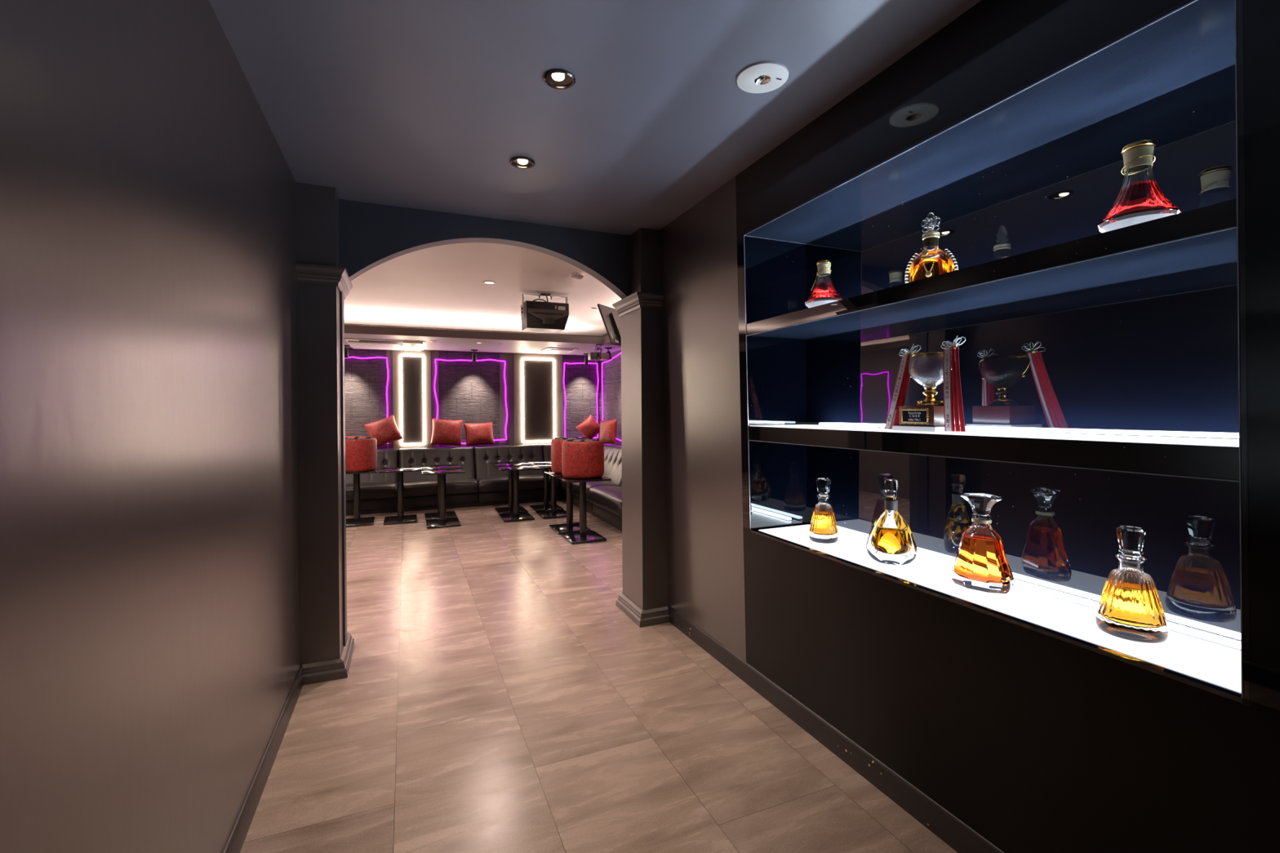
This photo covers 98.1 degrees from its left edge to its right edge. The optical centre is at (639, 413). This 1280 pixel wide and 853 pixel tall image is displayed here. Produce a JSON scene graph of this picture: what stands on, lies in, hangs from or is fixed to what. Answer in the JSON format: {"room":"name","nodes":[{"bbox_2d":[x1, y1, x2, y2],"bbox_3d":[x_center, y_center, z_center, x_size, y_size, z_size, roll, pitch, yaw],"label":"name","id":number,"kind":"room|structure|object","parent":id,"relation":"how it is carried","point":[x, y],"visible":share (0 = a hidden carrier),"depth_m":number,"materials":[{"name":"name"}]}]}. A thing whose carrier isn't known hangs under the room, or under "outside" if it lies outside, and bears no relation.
{"room":"entertainment venue","nodes":[
{"label":"entertainment venue","id":0,"kind":"room"},
{"bbox_2d":[0,0,301,852],"bbox_3d":[-0.689,0.103,0.285,0.100,2.400,5.460,-1,0,-23],"label":"wall","id":1,"kind":"structure","parent":0,"point":[150,646],"depth_m":1.07,"materials":[{"name":"grey paint"}]},
{"bbox_2d":[222,663,303,852],"bbox_3d":[-0.597,1.258,0.236,0.013,0.088,5.290,-1,0,-23],"label":"baseboard","id":2,"kind":"structure","parent":1,"relation":"attached to","point":[234,844],"depth_m":1.91,"materials":[{"name":"black wood"}]},
{"bbox_2d":[295,182,354,684],"bbox_3d":[-1.651,0.084,2.842,0.301,2.420,0.426,-1,0,-23],"label":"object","id":3,"kind":"structure","parent":1,"relation":"attached to","point":[320,277],"depth_m":2.70,"materials":[{"name":"grey paint"}]},
{"bbox_2d":[344,323,600,493],"bbox_3d":[-3.368,-0.001,7.859,5.900,2.550,0.100,-1,0,-23],"label":"wall","id":4,"kind":"structure","parent":0,"point":[469,390],"depth_m":8.14,"materials":[{"name":"stone"}]},
{"bbox_2d":[348,356,388,444],"bbox_3d":[-3.879,-0.163,7.568,0.837,1.229,0.038,-1,0,-23],"label":"light strip","id":5,"kind":"object","parent":4,"relation":"attached to","point":[348,357],"visible":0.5,"depth_m":7.70,"materials":[{"name":"purple plastic"}]},
{"bbox_2d":[391,349,431,466],"bbox_3d":[-3.222,-0.064,7.853,0.505,1.675,0.045,-1,0,-23],"label":"trim","id":6,"kind":"structure","parent":4,"relation":"attached to","point":[395,353],"depth_m":7.82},
{"bbox_2d":[400,354,425,444],"bbox_3d":[-3.204,-0.190,7.824,0.311,1.267,0.020,-1,0,-23],"label":"lit panel","id":7,"kind":"object","parent":4,"relation":"attached to","point":[411,366],"visible":1,"depth_m":7.83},
{"bbox_2d":[386,349,514,448],"bbox_3d":[-2.722,-0.069,8.076,1.750,1.675,0.022,-1,0,-23],"label":"trim","id":8,"kind":"structure","parent":4,"relation":"attached to","point":[508,357],"depth_m":8.34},
{"bbox_2d":[434,358,507,444],"bbox_3d":[-2.475,-0.178,8.160,1.038,1.253,0.038,-1,0,-23],"label":"light strip","id":9,"kind":"object","parent":4,"relation":"attached to","point":[435,358],"visible":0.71,"depth_m":8.22,"materials":[{"name":"purple plastic"}]},
{"bbox_2d":[513,352,563,444],"bbox_3d":[-1.562,-0.079,8.552,0.757,1.675,0.045,-1,0,-23],"label":"trim","id":10,"kind":"structure","parent":4,"relation":"attached to","point":[517,384],"depth_m":8.46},
{"bbox_2d":[521,358,555,442],"bbox_3d":[-1.554,-0.200,8.520,0.504,1.277,0.020,-1,0,-23],"label":"lit panel","id":11,"kind":"object","parent":4,"relation":"attached to","point":[538,375],"visible":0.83,"depth_m":8.52,"materials":[{"name":"plastic"}]},
{"bbox_2d":[563,362,598,438],"bbox_3d":[-0.935,-0.197,8.809,0.583,1.217,0.038,-1,0,-23],"label":"light strip","id":12,"kind":"object","parent":4,"relation":"attached to","point":[564,362],"visible":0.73,"depth_m":8.70,"materials":[{"name":"purple plastic"}]},
{"bbox_2d":[343,242,622,335],"bbox_3d":[-2.366,-1.268,5.456,6.100,0.100,5.300,-1,0,-23],"label":"ceiling","id":13,"kind":"structure","parent":0,"point":[438,286],"depth_m":5.51,"materials":[{"name":"paint"}]},
{"bbox_2d":[482,280,495,284],"bbox_3d":[-1.406,-1.219,5.177,0.116,0.006,0.116,-1,0,-23],"label":"recessed light","id":14,"kind":"object","parent":13,"relation":"in","point":[484,282],"visible":1,"depth_m":5.17,"materials":[{"name":"white plastic"}]},
{"bbox_2d":[520,293,568,332],"bbox_3d":[-0.995,-1.046,5.751,0.474,0.365,0.322,-1,0,-23],"label":"ceiling speaker","id":15,"kind":"object","parent":13,"relation":"hanging from","point":[536,316],"visible":1,"depth_m":5.64,"materials":[{"name":"black plastic"}]},
{"bbox_2d":[570,272,584,279],"bbox_3d":[-0.551,-1.203,4.886,0.124,0.045,0.124,-1,0,-23],"label":"smoke detector","id":16,"kind":"object","parent":13,"relation":"attached to","point":[576,276],"visible":1,"depth_m":4.85,"materials":[{"name":"white plastic"}]},
{"bbox_2d":[596,303,621,346],"bbox_3d":[-0.116,-0.948,5.664,0.253,0.573,0.800,0,0,28],"label":"television","id":17,"kind":"object","parent":13,"relation":"hanging from","point":[611,320],"visible":0.32,"depth_m":5.43,"materials":[{"name":"plastic"}]},
{"bbox_2d":[338,199,631,646],"bbox_3d":[-1.327,0.015,3.019,6.100,2.550,0.095,-1,0,-23],"label":"archway","id":18,"kind":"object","parent":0,"point":[371,235],"depth_m":3.05,"materials":[{"name":"paint"}]},
{"bbox_2d":[208,0,981,235],"bbox_3d":[0.440,-1.167,0.702,2.525,0.120,5.560,-1,0,-23],"label":"ceiling","id":19,"kind":"structure","parent":0,"point":[424,104],"depth_m":1.89,"materials":[{"name":"paint"}]},
{"bbox_2d":[510,155,534,168],"bbox_3d":[-0.519,-1.108,2.451,0.108,0.015,0.108,-1,0,-23],"label":"recessed light","id":20,"kind":"object","parent":19,"relation":"in","point":[519,162],"visible":1,"depth_m":2.44,"materials":[{"name":"silver metal"}]},
{"bbox_2d":[543,68,575,89],"bbox_3d":[-0.266,-1.106,1.838,0.104,0.015,0.104,-1,0,-23],"label":"recessed light","id":21,"kind":"object","parent":19,"relation":"in","point":[557,78],"visible":1,"depth_m":1.83,"materials":[{"name":"silver metal"}]},
{"bbox_2d":[736,61,788,93],"bbox_3d":[0.406,-1.108,1.839,0.169,0.013,0.169,-1,0,-23],"label":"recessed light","id":22,"kind":"object","parent":19,"relation":"in","point":[762,77],"visible":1,"depth_m":1.83,"materials":[{"name":"white plastic"}]},
{"bbox_2d":[240,493,957,852],"bbox_3d":[-1.281,1.341,2.937,6.300,0.100,11.000,-1,0,-23],"label":"floor","id":23,"kind":"structure","parent":0,"point":[497,695],"depth_m":2.25,"materials":[{"name":"stone"}]},
{"bbox_2d":[345,467,378,527],"bbox_3d":[-3.298,0.972,6.465,0.450,0.620,0.456,-1,0,-23],"label":"pedestal table","id":24,"kind":"object","parent":23,"relation":"on","point":[357,521],"visible":0.69,"depth_m":6.43,"materials":[{"name":"black metal"}]},
{"bbox_2d":[345,436,377,471],"bbox_3d":[-3.279,0.469,6.422,0.430,0.386,0.430,0,0,-13],"label":"stool","id":25,"kind":"object","parent":24,"relation":"on","point":[361,453],"visible":0.75,"depth_m":6.26,"materials":[{"name":"red fabric"}]},
{"bbox_2d":[345,448,398,515],"bbox_3d":[-3.701,0.887,7.252,0.990,0.787,0.742,-1,0,-23],"label":"sofa section","id":26,"kind":"object","parent":23,"relation":"on","point":[378,491],"visible":0.34,"depth_m":7.10,"materials":[{"name":"black leather"}]},
{"bbox_2d":[345,435,365,437],"bbox_3d":[-3.840,0.380,7.417,0.420,0.143,0.314,-1,0,-23],"label":"cushion","id":27,"kind":"object","parent":26,"relation":"on","point":[346,436],"visible":0.09,"depth_m":7.49,"materials":[{"name":"red fabric"}]},
{"bbox_2d":[345,482,397,501],"bbox_3d":[-3.628,0.997,7.083,0.986,0.195,0.374,-1,0,-23],"label":"seat cushion","id":28,"kind":"object","parent":26,"relation":"on","point":[369,491],"depth_m":7.03,"materials":[{"name":"black leather"}]},
{"bbox_2d":[363,414,403,447],"bbox_3d":[-3.513,0.253,7.605,0.503,0.471,0.185,0,0,-19],"label":"cushion","id":29,"kind":"object","parent":26,"relation":"on","point":[385,431],"visible":0.91,"depth_m":7.55,"materials":[{"name":"red fabric"}]},
{"bbox_2d":[378,466,421,524],"bbox_3d":[-2.848,0.969,6.600,0.450,0.620,0.456,-1,0,-23],"label":"pedestal table","id":30,"kind":"object","parent":23,"relation":"on","point":[401,518],"visible":1,"depth_m":6.57,"materials":[{"name":"black metal"}]},
{"bbox_2d":[399,445,478,511],"bbox_3d":[-2.779,0.878,7.640,0.990,0.787,0.742,-1,0,-23],"label":"sofa section","id":31,"kind":"object","parent":23,"relation":"on","point":[420,491],"visible":0.83,"depth_m":7.52,"materials":[{"name":"black leather"}]},
{"bbox_2d":[403,478,478,497],"bbox_3d":[-2.707,0.989,7.471,0.986,0.195,0.374,-1,0,-23],"label":"seat cushion","id":32,"kind":"object","parent":31,"relation":"on","point":[413,487],"depth_m":7.36,"materials":[{"name":"black leather"}]},
{"bbox_2d":[430,417,462,446],"bbox_3d":[-2.753,0.270,7.912,0.447,0.407,0.180,0,0,-21],"label":"cushion","id":33,"kind":"object","parent":31,"relation":"on","point":[445,432],"visible":1,"depth_m":7.86,"materials":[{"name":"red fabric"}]},
{"bbox_2d":[463,422,494,446],"bbox_3d":[-2.341,0.299,8.095,0.430,0.343,0.186,-1,0,-28],"label":"cushion","id":34,"kind":"object","parent":31,"relation":"on","point":[480,433],"visible":1,"depth_m":8.03,"materials":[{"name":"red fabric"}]},
{"bbox_2d":[420,464,460,520],"bbox_3d":[-2.449,0.965,6.815,0.450,0.620,0.456,-1,0,-23],"label":"pedestal table","id":35,"kind":"object","parent":23,"relation":"on","point":[428,516],"visible":0.54,"depth_m":6.78,"materials":[{"name":"black metal"}]},
{"bbox_2d":[421,467,465,528],"bbox_3d":[-2.265,0.966,6.379,0.450,0.620,0.456,-1,0,-23],"label":"pedestal table","id":36,"kind":"object","parent":23,"relation":"on","point":[443,522],"visible":1,"depth_m":6.34,"materials":[{"name":"black metal"}]},
{"bbox_2d":[490,461,530,514],"bbox_3d":[-1.664,0.958,7.159,0.450,0.620,0.456,-1,0,-23],"label":"pedestal table","id":37,"kind":"object","parent":23,"relation":"on","point":[509,509],"visible":0.62,"depth_m":7.13,"materials":[{"name":"black metal"}]},
{"bbox_2d":[472,444,550,506],"bbox_3d":[-1.862,0.870,8.027,0.990,0.787,0.742,-1,0,-23],"label":"sofa section","id":38,"kind":"object","parent":23,"relation":"on","point":[492,482],"visible":0.79,"depth_m":7.90,"materials":[{"name":"black leather"}]},
{"bbox_2d":[476,474,550,493],"bbox_3d":[-1.790,0.981,7.858,0.986,0.195,0.374,-1,0,-23],"label":"seat cushion","id":39,"kind":"object","parent":38,"relation":"on","point":[487,483],"depth_m":7.74,"materials":[{"name":"black leather"}]},
{"bbox_2d":[494,464,538,522],"bbox_3d":[-1.496,0.959,6.714,0.450,0.620,0.456,-1,0,-23],"label":"pedestal table","id":40,"kind":"object","parent":23,"relation":"on","point":[516,516],"visible":1,"depth_m":6.68,"materials":[{"name":"black metal"}]},
{"bbox_2d":[525,460,563,511],"bbox_3d":[-1.240,0.954,7.338,0.450,0.620,0.456,-1,0,-23],"label":"pedestal table","id":41,"kind":"object","parent":23,"relation":"on","point":[546,506],"visible":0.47,"depth_m":7.30,"materials":[{"name":"black metal"}]},
{"bbox_2d":[531,463,566,519],"bbox_3d":[-1.074,0.956,6.892,0.450,0.620,0.456,-1,0,-23],"label":"pedestal table","id":42,"kind":"object","parent":23,"relation":"on","point":[553,513],"visible":0.62,"depth_m":6.86,"materials":[{"name":"black metal"}]},
{"bbox_2d":[541,444,559,501],"bbox_3d":[-1.071,0.863,8.360,0.728,0.787,0.742,-1,0,-23],"label":"sofa section","id":43,"kind":"object","parent":23,"relation":"on","point":[546,448],"visible":0.09,"depth_m":8.33,"materials":[{"name":"black leather"}]},
{"bbox_2d":[548,475,559,488],"bbox_3d":[-1.274,0.976,8.075,0.126,0.195,0.374,-1,0,-23],"label":"seat cushion","id":44,"kind":"object","parent":43,"relation":"on","point":[557,480],"depth_m":7.93,"materials":[{"name":"black leather"}]},
{"bbox_2d":[575,414,599,439],"bbox_3d":[-0.788,0.238,8.707,0.451,0.446,0.170,0,0,-2],"label":"cushion","id":45,"kind":"object","parent":43,"relation":"on","point":[589,428],"visible":0.87,"depth_m":8.65,"materials":[{"name":"red fabric"}]},
{"bbox_2d":[544,471,591,534],"bbox_3d":[-0.768,0.959,6.052,0.450,0.620,0.456,-1,0,-23],"label":"pedestal table","id":46,"kind":"object","parent":23,"relation":"on","point":[569,526],"visible":0.57,"depth_m":6.02,"materials":[{"name":"black metal"}]},
{"bbox_2d":[551,436,588,474],"bbox_3d":[-0.758,0.455,6.080,0.430,0.386,0.430,0,0,27],"label":"stool","id":47,"kind":"object","parent":46,"relation":"on","point":[556,443],"visible":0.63,"depth_m":5.92,"materials":[{"name":"red fabric"}]},
{"bbox_2d":[555,475,611,544],"bbox_3d":[-0.578,0.960,5.625,0.450,0.620,0.456,-1,0,-23],"label":"pedestal table","id":48,"kind":"object","parent":23,"relation":"on","point":[583,536],"visible":0.88,"depth_m":5.59,"materials":[{"name":"black metal"}]},
{"bbox_2d":[561,438,604,479],"bbox_3d":[-0.580,0.456,5.645,0.430,0.386,0.430,-1,0,-23],"label":"stool","id":49,"kind":"object","parent":48,"relation":"on","point":[583,458],"visible":1,"depth_m":5.46,"materials":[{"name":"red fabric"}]},
{"bbox_2d":[559,443,622,515],"bbox_3d":[-0.567,0.864,7.686,0.862,0.787,1.560,-1,0,-23],"label":"sofa section","id":50,"kind":"object","parent":23,"relation":"on","point":[612,452],"visible":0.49,"depth_m":7.39,"materials":[{"name":"black leather"}]},
{"bbox_2d":[559,480,617,500],"bbox_3d":[-0.749,0.976,7.610,0.464,0.195,1.556,-1,0,-23],"label":"seat cushion","id":51,"kind":"object","parent":50,"relation":"on","point":[589,485],"depth_m":7.14,"materials":[{"name":"black leather"}]},
{"bbox_2d":[599,418,617,444],"bbox_3d":[-0.475,0.277,8.222,0.154,0.391,0.395,-1,0,-42],"label":"cushion","id":52,"kind":"object","parent":50,"relation":"on","point":[607,433],"visible":0.92,"depth_m":8.13,"materials":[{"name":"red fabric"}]},
{"bbox_2d":[587,484,622,531],"bbox_3d":[-0.030,0.868,6.415,0.862,0.787,1.180,-1,0,-23],"label":"sofa section","id":53,"kind":"object","parent":23,"relation":"on","point":[606,500],"visible":0.18,"depth_m":6.27,"materials":[{"name":"black leather"}]},
{"bbox_2d":[587,485,622,517],"bbox_3d":[-0.213,0.980,6.338,0.464,0.195,1.176,-1,0,-23],"label":"seat cushion","id":54,"kind":"object","parent":53,"relation":"on","point":[609,498],"depth_m":6.25,"materials":[{"name":"black leather"}]},
{"bbox_2d":[600,333,622,445],"bbox_3d":[0.407,-0.017,6.629,0.100,2.550,5.300,-1,0,-23],"label":"wall","id":55,"kind":"structure","parent":0,"point":[611,370],"depth_m":8.44,"materials":[{"name":"stone"}]},
{"bbox_2d":[601,352,621,420],"bbox_3d":[-0.174,-0.259,7.823,0.038,1.306,2.154,-1,0,-23],"label":"light strip","id":56,"kind":"object","parent":55,"relation":"attached to","point":[620,353],"visible":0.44,"depth_m":8.79,"materials":[{"name":"purple plastic"}]},
{"bbox_2d":[659,0,1279,852],"bbox_3d":[1.357,0.085,1.147,0.510,2.400,5.460,-1,0,-23],"label":"wall","id":57,"kind":"structure","parent":0,"point":[1036,742],"depth_m":1.57,"materials":[{"name":"black paint"}]},
{"bbox_2d":[612,227,669,627],"bbox_3d":[0.058,0.068,3.562,0.333,2.420,0.426,-1,0,-23],"label":"column","id":58,"kind":"structure","parent":57,"relation":"attached to","point":[644,598],"depth_m":3.40,"materials":[{"name":"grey paint"}]},
{"bbox_2d":[667,604,1004,852],"bbox_3d":[1.200,1.240,0.993,0.014,0.094,5.290,-1,0,-23],"label":"baseboard","id":59,"kind":"structure","parent":57,"relation":"attached to","point":[947,827],"depth_m":2.00,"materials":[{"name":"black wood"}]},
{"bbox_2d":[742,0,1249,706],"bbox_3d":[0.973,-0.140,1.879,0.366,1.385,1.668,-1,0,-23],"label":"display cabinet","id":60,"kind":"object","parent":57,"relation":"attached to","point":[1104,375],"visible":0.79,"depth_m":1.61,"materials":[{"name":"black mirror"}]},
{"bbox_2d":[808,477,838,543],"bbox_3d":[0.777,0.408,2.350,0.120,0.262,0.120,0,0,12],"label":"decanter","id":61,"kind":"object","parent":60,"relation":"on","point":[823,527],"visible":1,"depth_m":2.32,"materials":[{"name":"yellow glass"}]},
{"bbox_2d":[804,260,843,307],"bbox_3d":[0.762,-0.521,2.299,0.156,0.213,0.156,0,0,16],"label":"carafe","id":62,"kind":"object","parent":60,"relation":"on","point":[824,292],"visible":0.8,"depth_m":2.27,"materials":[{"name":"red glass"}]},
{"bbox_2d":[866,479,917,564],"bbox_3d":[0.915,0.390,2.021,0.172,0.300,0.086,0,0,32],"label":"decanter","id":63,"kind":"object","parent":60,"relation":"on","point":[891,540],"visible":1,"depth_m":2.00,"materials":[{"name":"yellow glass"}]},
{"bbox_2d":[867,335,970,431],"bbox_3d":[0.951,-0.094,1.907,0.166,0.305,0.462,-1,0,-23],"label":"trophy","id":64,"kind":"object","parent":60,"relation":"on","point":[929,370],"visible":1,"depth_m":1.81,"materials":[{"name":"silver metal"}]},
{"bbox_2d":[908,354,951,386],"bbox_3d":[0.972,-0.141,1.857,0.134,0.105,0.134,-1,0,-23],"label":"glass bowl","id":65,"kind":"object","parent":64,"relation":"on","point":[926,370],"depth_m":1.81,"materials":[{"name":"white"}]},
{"bbox_2d":[904,212,958,283],"bbox_3d":[0.972,-0.543,1.854,0.160,0.259,0.082,0,0,25],"label":"decanter","id":66,"kind":"object","parent":60,"relation":"on","point":[932,261],"visible":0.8,"depth_m":1.84,"materials":[{"name":"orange glass"}]},
{"bbox_2d":[951,493,1014,594],"bbox_3d":[1.062,0.396,1.725,0.103,0.289,0.163,-1,0,-43],"label":"decanter","id":67,"kind":"object","parent":60,"relation":"on","point":[980,563],"visible":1,"depth_m":1.70,"materials":[{"name":"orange glass"}]},
{"bbox_2d":[746,198,1236,335],"bbox_3d":[0.971,-0.386,1.878,0.345,0.051,1.648,-1,0,-23],"label":"shelf","id":68,"kind":"object","parent":60,"relation":"attached to","point":[1202,239],"depth_m":1.47,"materials":[{"name":"black glass"}]},
{"bbox_2d":[748,426,1239,479],"bbox_3d":[0.978,0.092,1.882,0.336,0.063,1.648,-1,0,-23],"label":"shelf","id":69,"kind":"object","parent":60,"relation":"attached to","point":[1190,455],"depth_m":1.41,"materials":[{"name":"white glass"}]},
{"bbox_2d":[1095,525,1168,644],"bbox_3d":[1.208,0.412,1.366,0.136,0.260,0.136,-1,0,-31],"label":"decanter","id":70,"kind":"object","parent":60,"relation":"on","point":[1130,607],"visible":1,"depth_m":1.34,"materials":[{"name":"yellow glass"}]},
{"bbox_2d":[1097,139,1182,232],"bbox_3d":[1.194,-0.527,1.331,0.152,0.231,0.152,0,0,-6],"label":"carafe","id":71,"kind":"object","parent":60,"relation":"on","point":[1140,199],"visible":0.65,"depth_m":1.30,"materials":[{"name":"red glass"}]},
{"bbox_2d":[742,523,1279,716],"bbox_3d":[1.573,0.551,0.687,0.478,0.012,4.440,-1,0,-23],"label":"trim","id":72,"kind":"structure","parent":57,"relation":"on","point":[1253,704],"depth_m":1.04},
{"bbox_3d":[-5.122,0.032,4.298,0.100,2.550,5.300,-1,0,-23],"label":"wall","id":73,"kind":"structure","parent":0,"visible":0},
{"bbox_2d":[344,345,350,358],"bbox_3d":[-3.867,-0.810,7.301,0.090,0.169,0.084,-1,0,-23],"label":"spotlight","id":74,"kind":"object","parent":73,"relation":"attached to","point":[346,351],"visible":0.82,"depth_m":7.28,"materials":[{"name":"black plastic"}]},
{"bbox_2d":[344,337,426,351],"bbox_3d":[-3.281,-0.882,7.209,0.900,0.030,1.000,-1,0,-23],"label":"air conditioner","id":75,"kind":"object","parent":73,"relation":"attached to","point":[364,344],"visible":0.99,"depth_m":7.01,"materials":[{"name":"white plastic"}]},
{"bbox_2d":[347,340,403,350],"bbox_3d":[-3.407,-0.875,7.199,0.620,0.018,0.760,-1,0,-23],"label":"grille","id":76,"kind":"object","parent":75,"relation":"attached to","point":[353,344],"depth_m":7.11,"materials":[{"name":"white metal"}]},
{"bbox_2d":[471,349,477,361],"bbox_3d":[-2.369,-0.823,7.932,0.090,0.169,0.084,-1,0,-23],"label":"spotlight","id":77,"kind":"object","parent":73,"relation":"hanging from","point":[473,355],"visible":1,"depth_m":7.91,"materials":[{"name":"black plastic"}]},
{"bbox_2d":[344,324,610,344],"bbox_3d":[-2.273,-0.931,4.630,5.425,0.089,3.605,-1,0,-23],"label":"trim","id":78,"kind":"structure","parent":73,"relation":"attached to","point":[349,329],"depth_m":6.67,"materials":[{"name":"grey paint"}]},
{"bbox_2d":[344,333,621,355],"bbox_3d":[-2.354,-0.903,5.435,5.900,0.020,5.150,-1,0,-23],"label":"trim","id":79,"kind":"structure","parent":73,"relation":"attached to","point":[443,344],"depth_m":7.41,"materials":[{"name":"grey paint"}]},
{"bbox_2d":[540,346,578,352],"bbox_3d":[-1.161,-0.906,7.973,0.440,0.018,0.480,-1,0,-23],"label":"air vent","id":80,"kind":"object","parent":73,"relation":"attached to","point":[548,348],"visible":1,"depth_m":7.90,"materials":[{"name":"white plastic"}]},
{"bbox_2d":[582,353,588,364],"bbox_3d":[-0.831,-0.837,8.581,0.090,0.169,0.084,-1,0,-23],"label":"spotlight","id":81,"kind":"object","parent":73,"relation":"hanging from","point":[586,361],"visible":0.89,"depth_m":8.56,"materials":[{"name":"black plastic"}]},
{"bbox_2d":[587,344,609,362],"bbox_3d":[-0.548,-0.790,7.462,0.271,0.252,0.214,0,0,-15],"label":"projector","id":82,"kind":"object","parent":73,"relation":"hanging from","point":[592,356],"visible":1,"depth_m":7.39,"materials":[{"name":"grey plastic"}]},
{"bbox_2d":[604,347,612,359],"bbox_3d":[-0.442,-0.834,7.787,0.099,0.169,0.062,-1,0,-23],"label":"spotlight","id":83,"kind":"object","parent":73,"relation":"hanging from","point":[607,348],"visible":0.83,"depth_m":7.77,"materials":[{"name":"black plastic"}]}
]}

